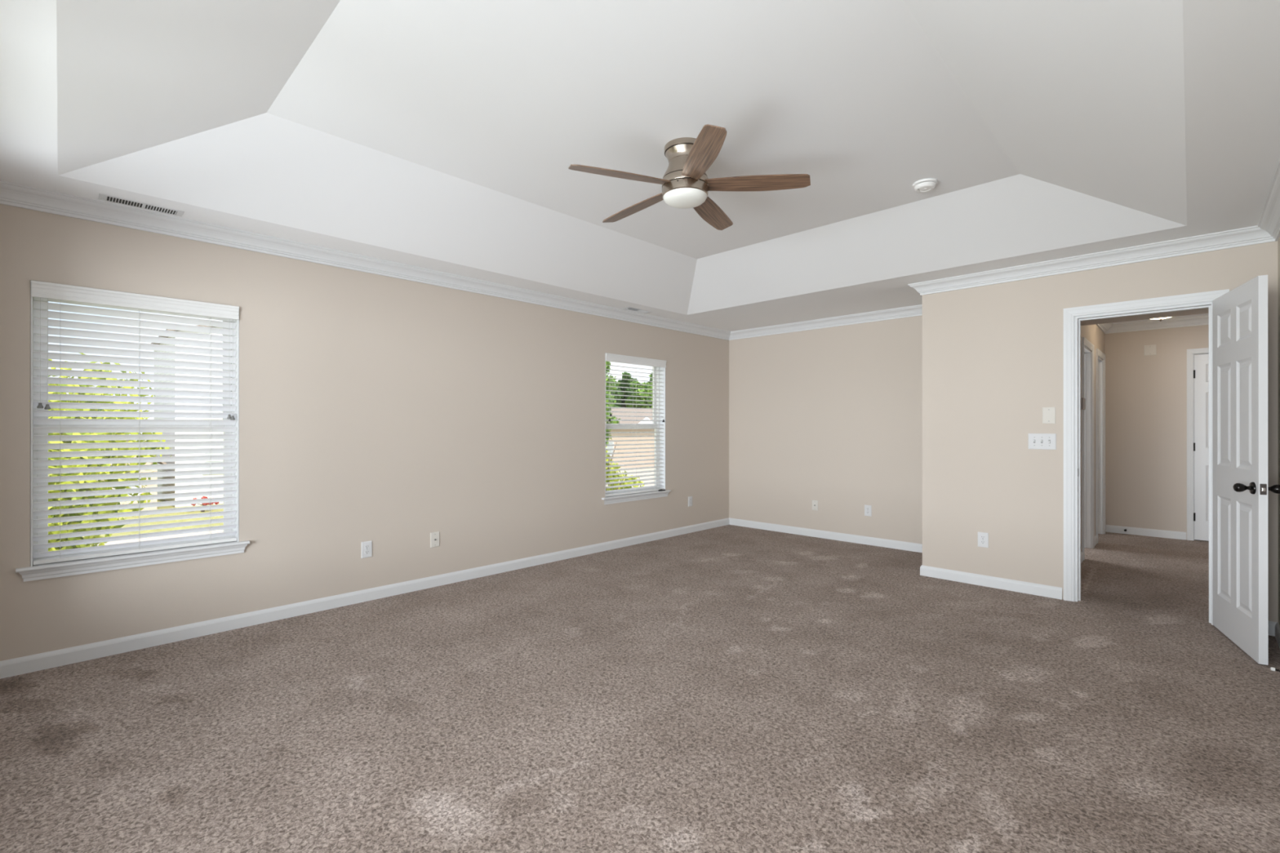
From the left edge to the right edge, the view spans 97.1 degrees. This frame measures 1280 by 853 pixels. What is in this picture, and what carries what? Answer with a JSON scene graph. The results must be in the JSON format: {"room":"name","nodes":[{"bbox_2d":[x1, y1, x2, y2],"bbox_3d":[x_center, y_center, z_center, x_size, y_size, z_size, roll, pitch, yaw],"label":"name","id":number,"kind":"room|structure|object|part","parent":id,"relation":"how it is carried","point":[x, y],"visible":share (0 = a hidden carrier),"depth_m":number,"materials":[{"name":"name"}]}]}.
{"room":"empty bedroom","nodes":[
{"label":"empty bedroom","id":0,"kind":"room"},
{"bbox_2d":[0,204,728,661],"bbox_3d":[-1.138,0.028,5.026,0.160,2.452,6.611,0,0,44],"label":"wall","id":1,"kind":"structure","parent":0,"point":[392,413],"depth_m":4.03,"materials":[{"name":"beige paint"}]},
{"bbox_2d":[15,287,249,582],"bbox_3d":[-2.843,0.019,3.242,0.188,1.534,0.981,0,0,44],"label":"window","id":2,"kind":"structure","parent":1,"relation":"in","point":[41,571],"depth_m":3.13,"materials":[{"name":"white plastic"}]},
{"bbox_3d":[-2.899,-0.354,3.296,0.026,0.743,0.841,0,0,44],"label":"sash","id":3,"kind":"part","parent":2,"relation":"part of","materials":[{"name":"white plastic"}]},
{"bbox_3d":[-2.878,0.343,3.275,0.028,0.735,0.841,0,0,44],"label":"sash","id":4,"kind":"part","parent":2,"relation":"part of","materials":[{"name":"white plastic"}]},
{"bbox_2d":[31,280,239,564],"bbox_3d":[-2.820,-0.016,3.219,0.082,1.456,0.877,0,0,44],"label":"window blind","id":5,"kind":"object","parent":2,"relation":"attached to","point":[41,291],"visible":1,"depth_m":3.18,"materials":[{"name":"white plastic"}]},
{"bbox_3d":[-3.090,-0.408,2.913,0.002,0.576,0.001,0,0,44],"label":"pull cord","id":6,"kind":"part","parent":5,"relation":"part of","materials":[{"name":"grey plastic"}]},
{"bbox_3d":[-3.072,-0.405,2.932,0.002,0.582,0.001,0,0,44],"label":"pull cord","id":7,"kind":"part","parent":5,"relation":"part of","materials":[{"name":"grey plastic"}]},
{"bbox_3d":[-2.829,0.702,3.227,0.050,0.020,0.865,0,0,44],"label":"rail","id":8,"kind":"part","parent":5,"relation":"part of","materials":[{"name":"white plastic"}]},
{"bbox_3d":[-2.844,0.000,3.212,0.056,1.392,0.002,0,0,44],"label":"ladder cord","id":9,"kind":"part","parent":5,"relation":"part of","materials":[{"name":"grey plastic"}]},
{"bbox_3d":[-2.618,0.000,3.445,0.056,1.392,0.002,0,0,44],"label":"ladder cord","id":10,"kind":"part","parent":5,"relation":"part of","materials":[{"name":"white fabric"}]},
{"bbox_2d":[0,517,728,679],"bbox_3d":[-1.076,1.212,4.965,0.014,0.084,6.371,0,0,44],"label":"baseboard","id":11,"kind":"structure","parent":1,"relation":"attached to","point":[42,661],"depth_m":3.70,"materials":[{"name":"white wood"}]},
{"bbox_2d":[0,180,730,340],"bbox_3d":[-1.050,-1.153,4.941,0.086,0.092,6.371,0,0,44],"label":"trim","id":12,"kind":"structure","parent":1,"relation":"attached to","point":[12,194],"depth_m":3.67,"materials":[{"name":"white wood"}]},
{"bbox_2d":[361,540,372,558],"bbox_3d":[-1.961,0.884,4.061,0.008,0.116,0.074,0,0,44],"label":"power outlet","id":13,"kind":"object","parent":1,"relation":"attached to","point":[366,546],"visible":1,"depth_m":4.06,"materials":[{"name":"white plastic"}]},
{"bbox_2d":[430,531,439,547],"bbox_3d":[-1.601,0.886,4.425,0.016,0.116,0.074,0,0,44],"label":"cable jack","id":14,"kind":"object","parent":1,"relation":"attached to","point":[434,536],"visible":1,"depth_m":4.42,"materials":[{"name":"grey plastic"}]},
{"bbox_2d":[601,352,671,504],"bbox_3d":[-0.072,0.021,6.086,0.188,1.534,1.014,0,0,44],"label":"window","id":15,"kind":"structure","parent":1,"relation":"in","point":[649,495],"depth_m":6.38,"materials":[{"name":"white plastic"}]},
{"bbox_3d":[-0.127,-0.352,6.140,0.026,0.743,0.874,0,0,44],"label":"sash","id":16,"kind":"part","parent":15,"relation":"part of","materials":[{"name":"white plastic"}]},
{"bbox_3d":[-0.106,0.345,6.120,0.028,0.735,0.874,0,0,44],"label":"sash","id":17,"kind":"part","parent":15,"relation":"part of","materials":[{"name":"white plastic"}]},
{"bbox_2d":[605,353,666,497],"bbox_3d":[-0.048,-0.014,6.063,0.082,1.456,0.910,0,0,44],"label":"window blind","id":18,"kind":"object","parent":15,"relation":"attached to","point":[612,357],"visible":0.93,"depth_m":6.02,"materials":[{"name":"white plastic"}]},
{"bbox_3d":[-0.300,0.002,5.823,0.056,1.392,0.002,0,0,44],"label":"ladder cord","id":19,"kind":"part","parent":18,"relation":"part of","materials":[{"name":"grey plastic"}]},
{"bbox_3d":[-0.058,0.704,6.072,0.050,0.020,0.898,0,0,44],"label":"rail","id":20,"kind":"part","parent":18,"relation":"part of","materials":[{"name":"white plastic"}]},
{"bbox_2d":[688,496,692,506],"bbox_3d":[0.596,0.886,6.686,0.008,0.116,0.074,0,0,44],"label":"power outlet","id":21,"kind":"object","parent":1,"relation":"attached to","point":[690,498],"visible":1,"depth_m":6.68,"materials":[{"name":"white plastic"}]},
{"bbox_2d":[0,524,1279,852],"bbox_3d":[1.732,1.253,4.141,5.500,0.001,9.350,0,0,44],"label":"floor","id":22,"kind":"structure","parent":0,"point":[728,688],"depth_m":2.40,"materials":[{"name":"beige carpet"}]},
{"bbox_2d":[0,0,1279,331],"bbox_3d":[1.710,-1.377,4.144,5.473,0.355,9.320,0,0,44],"label":"ceiling","id":23,"kind":"structure","parent":0,"point":[442,135],"depth_m":2.69,"materials":[{"name":"white paint"}]},
{"bbox_2d":[97,193,184,216],"bbox_3d":[-2.697,-1.193,3.066,0.104,0.014,0.344,0,0,44],"label":"ceiling vent","id":24,"kind":"object","parent":23,"relation":"in","point":[101,197],"visible":1,"depth_m":3.06,"materials":[{"name":"white metal"}]},
{"bbox_2d":[622,306,652,313],"bbox_3d":[-0.020,-1.191,5.814,0.104,0.014,0.344,0,0,44],"label":"ceiling vent","id":25,"kind":"object","parent":23,"relation":"in","point":[627,308],"visible":1,"depth_m":5.79,"materials":[{"name":"white"}]},
{"bbox_2d":[568,124,810,230],"bbox_3d":[0.209,-1.352,3.088,1.215,0.305,1.259,0,0,44],"label":"ceiling fan","id":26,"kind":"object","parent":23,"relation":"attached to","point":[686,184],"visible":1,"depth_m":2.96,"materials":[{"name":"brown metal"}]},
{"bbox_3d":[-0.096,-1.285,2.885,0.557,0.033,0.126,-2,1,-26],"label":"blade","id":27,"kind":"part","parent":26,"relation":"part of","materials":[{"name":"brown wood"}]},
{"bbox_3d":[-0.020,-1.284,3.323,0.126,0.033,0.557,0,-2,-44],"label":"blade","id":28,"kind":"part","parent":26,"relation":"part of","materials":[{"name":"brown wood"}]},
{"bbox_3d":[0.297,-1.285,2.678,0.126,0.033,0.557,0,2,-8],"label":"blade","id":29,"kind":"part","parent":26,"relation":"part of","materials":[{"name":"brown wood"}]},
{"bbox_3d":[0.420,-1.284,3.386,0.126,0.033,0.557,0,-2,28],"label":"blade","id":30,"kind":"part","parent":26,"relation":"part of","materials":[{"name":"brown wood"}]},
{"bbox_3d":[0.616,-1.285,2.987,0.557,0.033,0.126,2,0,10],"label":"blade","id":31,"kind":"part","parent":26,"relation":"part of","materials":[{"name":"brown wood"}]},
{"bbox_2d":[912,177,937,192],"bbox_3d":[1.761,-1.483,3.493,0.140,0.042,0.140,0,0,44],"label":"smoke detector","id":32,"kind":"object","parent":23,"relation":"attached to","point":[923,185],"visible":1,"depth_m":3.46,"materials":[{"name":"white plastic"}]},
{"bbox_2d":[1151,316,1171,321],"bbox_3d":[5.178,-1.122,5.623,0.304,0.152,0.304,0,0,44],"label":"ceiling light","id":33,"kind":"object","parent":23,"relation":"attached to","point":[1160,318],"visible":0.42,"depth_m":5.62,"materials":[{"name":"white glass"}]},
{"bbox_2d":[728,315,922,543],"bbox_3d":[2.165,0.028,6.338,2.741,2.452,0.120,0,0,44],"label":"wall","id":34,"kind":"structure","parent":0,"point":[831,416],"depth_m":6.29,"materials":[{"name":"beige paint"}]},
{"bbox_2d":[812,499,817,511],"bbox_3d":[1.984,0.895,6.420,0.074,0.116,0.016,0,0,44],"label":"cable jack","id":35,"kind":"object","parent":34,"relation":"attached to","point":[815,503],"visible":1,"depth_m":6.42,"materials":[{"name":"grey plastic"}]},
{"bbox_2d":[728,304,922,340],"bbox_3d":[2.051,-1.152,6.307,2.621,0.092,0.086,0,0,44],"label":"trim","id":36,"kind":"structure","parent":34,"relation":"attached to","point":[915,310],"depth_m":6.24,"materials":[{"name":"white wood"}]},
{"bbox_2d":[728,517,922,552],"bbox_3d":[2.076,1.212,6.332,2.621,0.084,0.014,0,0,44],"label":"baseboard","id":37,"kind":"structure","parent":34,"relation":"attached to","point":[896,544],"depth_m":6.27,"materials":[{"name":"white wood"}]},
{"bbox_2d":[864,504,871,516],"bbox_3d":[2.419,0.893,6.001,0.074,0.116,0.008,0,0,44],"label":"power outlet","id":38,"kind":"object","parent":34,"relation":"attached to","point":[868,508],"visible":1,"depth_m":6.00,"materials":[{"name":"white plastic"}]},
{"bbox_2d":[1080,324,1104,551],"bbox_3d":[4.278,0.028,5.530,0.120,2.452,3.507,0,0,44],"label":"wall","id":39,"kind":"structure","parent":0,"point":[1092,333],"depth_m":6.01,"materials":[{"name":"beige paint"}]},
{"bbox_2d":[1080,551,1083,563],"bbox_3d":[3.628,1.211,4.766,0.014,0.084,1.507,0,0,44],"label":"baseboard","id":40,"kind":"structure","parent":39,"relation":"attached to","point":[1082,552],"depth_m":5.22,"materials":[{"name":"white wood"}]},
{"bbox_2d":[1080,397,1084,409],"bbox_3d":[4.056,-0.208,5.189,0.037,0.104,0.145,0,0,44],"label":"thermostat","id":41,"kind":"object","parent":39,"relation":"attached to","point":[1082,400],"visible":0.65,"depth_m":5.14,"materials":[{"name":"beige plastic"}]},
{"bbox_2d":[1084,346,1091,548],"bbox_3d":[4.378,0.237,5.633,0.117,2.034,0.657,0,0,44],"label":"door frame","id":42,"kind":"structure","parent":39,"relation":"attached to","point":[1087,353],"depth_m":5.83,"materials":[{"name":"white wood"}]},
{"bbox_2d":[1081,337,1094,559],"bbox_3d":[4.428,0.207,5.584,0.019,2.094,0.778,0,0,44],"label":"trim","id":43,"kind":"structure","parent":39,"relation":"attached to","point":[1085,342],"depth_m":5.72,"materials":[{"name":"white wood"}]},
{"bbox_2d":[1094,535,1097,546],"bbox_3d":[4.803,1.212,5.972,0.014,0.084,0.300,0,0,44],"label":"baseboard","id":44,"kind":"structure","parent":39,"relation":"attached to","point":[1095,536],"depth_m":5.99,"materials":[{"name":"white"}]},
{"bbox_2d":[1095,348,1105,543],"bbox_3d":[5.182,0.207,6.358,0.019,2.094,0.778,0,0,44],"label":"trim","id":45,"kind":"structure","parent":39,"relation":"attached to","point":[1099,353],"depth_m":6.17,"materials":[{"name":"white wood"}]},
{"bbox_2d":[1097,356,1102,533],"bbox_3d":[5.132,0.238,6.406,0.117,2.034,0.657,0,0,44],"label":"door frame","id":46,"kind":"structure","parent":39,"relation":"attached to","point":[1100,360],"depth_m":6.60,"materials":[{"name":"white wood"}]},
{"bbox_2d":[1096,322,1113,333],"bbox_3d":[4.773,-1.152,5.891,0.086,0.092,2.300,0,0,44],"label":"trim","id":47,"kind":"structure","parent":39,"relation":"attached to","point":[1104,327],"depth_m":6.49,"materials":[{"name":"white"}]},
{"bbox_2d":[922,240,1278,622],"bbox_3d":[3.178,0.027,4.071,2.114,2.452,0.120,0,0,44],"label":"wall","id":48,"kind":"structure","parent":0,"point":[993,355],"depth_m":4.31,"materials":[{"name":"beige paint"}]},
{"bbox_2d":[977,532,988,547],"bbox_3d":[2.698,0.892,4.448,0.074,0.116,0.008,0,0,44],"label":"power outlet","id":49,"kind":"object","parent":48,"relation":"attached to","point":[983,538],"visible":1,"depth_m":4.44,"materials":[{"name":"white plastic"}]},
{"bbox_2d":[920,564,1062,599],"bbox_3d":[2.710,1.211,4.431,0.968,0.084,0.014,0,0,44],"label":"baseboard","id":50,"kind":"structure","parent":48,"relation":"attached to","point":[1042,590],"depth_m":4.39,"materials":[{"name":"white wood"}]},
{"bbox_2d":[1028,433,1056,449],"bbox_3d":[2.969,0.111,4.178,0.170,0.118,0.017,0,0,44],"label":"light switch","id":51,"kind":"object","parent":48,"relation":"attached to","point":[1036,441],"visible":1,"depth_m":4.17,"materials":[{"name":"white plastic"}]},
{"bbox_2d":[1042,407,1055,423],"bbox_3d":[3.003,-0.081,4.152,0.078,0.122,0.007,0,0,44],"label":"blank plate","id":52,"kind":"object","parent":48,"relation":"attached to","point":[1048,413],"visible":1,"depth_m":4.15,"materials":[{"name":"white plastic"}]},
{"bbox_2d":[907,225,1275,295],"bbox_3d":[3.032,-1.153,4.070,2.080,0.092,0.086,0,0,44],"label":"trim","id":53,"kind":"structure","parent":48,"relation":"attached to","point":[1252,235],"depth_m":3.89,"materials":[{"name":"white wood"}]},
{"bbox_2d":[1063,288,1229,625],"bbox_3d":[3.400,0.201,3.839,0.830,2.104,0.138,0,0,44],"label":"door frame","id":54,"kind":"structure","parent":48,"relation":"attached to","point":[1069,313],"depth_m":4.05,"materials":[{"name":"white wood"}]},
{"bbox_2d":[1212,275,1279,665],"bbox_3d":[3.435,0.227,3.250,0.189,2.035,0.706,0,0,31],"label":"door","id":55,"kind":"structure","parent":48,"relation":"in","point":[1240,488],"depth_m":3.16,"materials":[{"name":"white paint"}]},
{"bbox_3d":[3.242,0.329,3.037,0.077,0.066,0.066,0,0,31],"label":"knob","id":56,"kind":"part","parent":55,"relation":"part of","materials":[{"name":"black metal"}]},
{"bbox_3d":[3.257,0.329,2.954,0.025,0.057,0.002,0,0,31],"label":"latch plate","id":57,"kind":"part","parent":55,"relation":"part of","materials":[{"name":"silver metal"}]},
{"bbox_3d":[3.337,0.329,2.979,0.077,0.066,0.066,0,0,31],"label":"knob","id":58,"kind":"part","parent":55,"relation":"part of","materials":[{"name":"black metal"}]},
{"bbox_2d":[1080,307,1208,325],"bbox_3d":[4.122,-1.052,4.077,1.685,0.294,1.207,0,0,44],"label":"ceiling","id":59,"kind":"structure","parent":0,"point":[1199,311],"depth_m":4.68,"materials":[{"name":"beige paint"}]},
{"bbox_2d":[1104,324,1208,539],"bbox_3d":[5.351,0.029,7.017,4.270,2.452,0.120,0,0,44],"label":"wall","id":60,"kind":"structure","parent":0,"point":[1146,396],"depth_m":6.47,"materials":[{"name":"beige paint"}]},
{"bbox_2d":[1105,524,1186,540],"bbox_3d":[5.790,1.212,6.495,0.698,0.084,0.014,0,0,44],"label":"baseboard","id":61,"kind":"structure","parent":60,"relation":"attached to","point":[1108,528],"depth_m":6.47,"materials":[{"name":"white wood"}]},
{"bbox_2d":[1143,344,1156,355],"bbox_3d":[5.830,-0.874,6.462,0.105,0.118,0.007,0,0,44],"label":"blank plate","id":62,"kind":"object","parent":60,"relation":"attached to","point":[1151,349],"visible":1,"depth_m":6.46,"materials":[{"name":"grey plastic"}]},
{"bbox_2d":[1106,315,1208,333],"bbox_3d":[6.118,-1.152,6.126,1.685,0.092,0.086,0,0,44],"label":"trim","id":63,"kind":"structure","parent":60,"relation":"attached to","point":[1197,320],"depth_m":6.38,"materials":[{"name":"white wood"}]},
{"bbox_2d":[1186,347,1208,540],"bbox_3d":[6.385,0.226,6.010,0.719,2.056,0.117,0,0,44],"label":"door frame","id":64,"kind":"structure","parent":60,"relation":"attached to","point":[1202,353],"depth_m":6.22,"materials":[{"name":"white wood"}]},
{"bbox_2d":[1193,353,1208,541],"bbox_3d":[6.333,0.227,5.964,0.714,2.035,0.112,0,0,44],"label":"door","id":65,"kind":"structure","parent":60,"relation":"in","point":[1201,371],"depth_m":6.18,"materials":[{"name":"white paint"}]},
{"bbox_2d":[1277,236,1279,626],"bbox_3d":[1.905,0.025,1.336,0.120,2.452,5.573,0,0,44],"label":"wall","id":66,"kind":"structure","parent":0,"point":[1278,241],"depth_m":3.34,"materials":[{"name":"beige paint"}]},
{"bbox_2d":[1257,159,1279,240],"bbox_3d":[1.873,-1.155,1.452,0.086,0.092,5.453,0,0,44],"label":"trim","id":67,"kind":"structure","parent":66,"relation":"attached to","point":[1269,220],"depth_m":3.07,"materials":[{"name":"white wood"}]},
{"bbox_2d":[1267,620,1276,636],"bbox_3d":[3.733,1.210,3.435,0.192,0.084,0.014,0,0,44],"label":"baseboard","id":68,"kind":"structure","parent":66,"relation":"attached to","point":[1271,624],"depth_m":3.38,"materials":[{"name":"white wood"}]},
{"bbox_2d":[1270,666,1279,671],"bbox_3d":[3.160,1.204,2.784,0.076,0.020,0.020,0,0,44],"label":"door stop","id":69,"kind":"object","parent":66,"relation":"attached to","point":[1272,668],"visible":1,"depth_m":2.80,"materials":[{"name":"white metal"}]},
{"bbox_2d":[1275,622,1279,648],"bbox_3d":[1.899,1.209,1.425,0.014,0.084,5.453,0,0,44],"label":"baseboard","id":70,"kind":"structure","parent":66,"relation":"attached to","point":[1277,625],"depth_m":3.28,"materials":[{"name":"white wood"}]},
{"label":"outside","id":71,"kind":"structure","parent":0,"visible":0},
{"bbox_2d":[48,474,222,537],"bbox_3d":[-31.103,4.385,86.150,155.200,0.150,260.000,0,0,44],"label":"lawn","id":72,"kind":"structure","parent":71,"point":[160,500],"depth_m":25.48,"materials":[{"name":"green plant"}]},
{"bbox_2d":[48,352,171,551],"bbox_3d":[-9.796,1.506,8.970,3.584,5.609,3.585,0,0,44],"label":"maple tree","id":73,"kind":"object","parent":72,"relation":"on","point":[95,378],"visible":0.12,"depth_m":9.26,"materials":[{"name":"green plant"}]},
{"bbox_2d":[77,440,167,511],"bbox_3d":[-27.681,2.141,29.623,7.700,4.260,3.700,0,0,44],"label":"garage","id":74,"kind":"structure","parent":72,"relation":"on","point":[151,463],"depth_m":28.00,"materials":[{"name":"beige"}]},
{"bbox_2d":[146,324,223,507],"bbox_3d":[-24.974,-1.005,36.272,10.300,10.560,9.300,0,0,44],"label":"house","id":75,"kind":"structure","parent":72,"relation":"on","point":[166,396],"depth_m":30.66,"materials":[{"name":"white"}]},
{"bbox_3d":[-23.338,-1.128,31.048,0.025,1.300,0.900,0,0,44],"label":"pane","id":76,"kind":"part","parent":75,"relation":"part of","materials":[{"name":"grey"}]},
{"bbox_3d":[-23.338,1.872,31.046,0.025,1.300,0.900,0,0,44],"label":"pane","id":77,"kind":"part","parent":75,"relation":"part of","materials":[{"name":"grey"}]},
{"bbox_2d":[191,496,219,511],"bbox_3d":[-21.947,3.928,28.387,1.101,0.822,1.340,0,0,-16],"label":"shrub","id":78,"kind":"object","parent":72,"relation":"on","point":[202,497],"visible":0.29,"depth_m":28.37,"materials":[{"name":"plant"}]},
{"bbox_2d":[605,361,620,444],"bbox_3d":[-3.535,-0.846,45.344,4.207,10.360,3.843,0,0,44],"label":"broadleaf tree","id":79,"kind":"object","parent":72,"relation":"on","point":[607,380],"visible":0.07,"depth_m":44.79,"materials":[{"name":"green plant"}]},
{"bbox_2d":[607,387,622,407],"bbox_3d":[-5.390,-2.099,95.110,5.728,12.936,5.937,0,0,-36],"label":"tree","id":80,"kind":"object","parent":72,"relation":"on","point":[616,389],"visible":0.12,"depth_m":94.10,"materials":[{"name":"green plant"}]},
{"bbox_2d":[605,443,644,490],"bbox_3d":[-0.971,2.363,15.618,2.031,3.906,2.108,0,0,44],"label":"shrub","id":81,"kind":"object","parent":72,"relation":"on","point":[606,451],"visible":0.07,"depth_m":15.60,"materials":[{"name":"green plant"}]},
{"bbox_2d":[617,371,637,407],"bbox_3d":[-2.561,-3.013,103.794,6.096,14.775,6.362,0,0,-32],"label":"tree","id":82,"kind":"object","parent":72,"relation":"on","point":[628,377],"visible":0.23,"depth_m":102.47,"materials":[{"name":"green plant"}]},
{"bbox_2d":[605,408,653,468],"bbox_3d":[-1.185,1.115,63.982,17.700,6.360,12.700,0,0,6],"label":"bungalow","id":83,"kind":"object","parent":72,"relation":"on","point":[614,409],"visible":0.09,"depth_m":57.99,"materials":[{"name":"beige"}]},
{"bbox_3d":[-3.331,2.291,58.163,1.100,1.300,0.025,0,0,6],"label":"pane","id":84,"kind":"part","parent":83,"relation":"part of","materials":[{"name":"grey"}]},
{"bbox_2d":[624,381,652,408],"bbox_3d":[-0.071,-1.688,95.151,5.615,12.115,4.894,0,0,44],"label":"tree","id":85,"kind":"object","parent":72,"relation":"on","point":[632,382],"visible":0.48,"depth_m":93.90,"materials":[{"name":"green plant"}]},
{"bbox_2d":[645,373,652,408],"bbox_3d":[2.917,-2.828,103.489,6.071,14.405,5.836,0,0,44],"label":"tree","id":86,"kind":"object","parent":72,"relation":"on","point":[650,375],"visible":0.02,"depth_m":103.40,"materials":[{"name":"green plant"}]},
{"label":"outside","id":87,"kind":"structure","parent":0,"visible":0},
{"bbox_2d":[605,467,653,488],"bbox_3d":[0.189,4.327,45.804,9.694,0.150,47.067,0,0,-1],"label":"driveway","id":88,"kind":"structure","parent":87,"point":[642,469],"depth_m":49.95,"materials":[{"name":"concrete"}]},
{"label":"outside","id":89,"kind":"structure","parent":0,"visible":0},
{"bbox_2d":[97,529,222,546],"bbox_3d":[-26.459,4.311,9.023,7.500,0.150,36.000,0,0,44],"label":"street","id":90,"kind":"structure","parent":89,"point":[217,531],"depth_m":21.62,"materials":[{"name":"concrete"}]}
]}

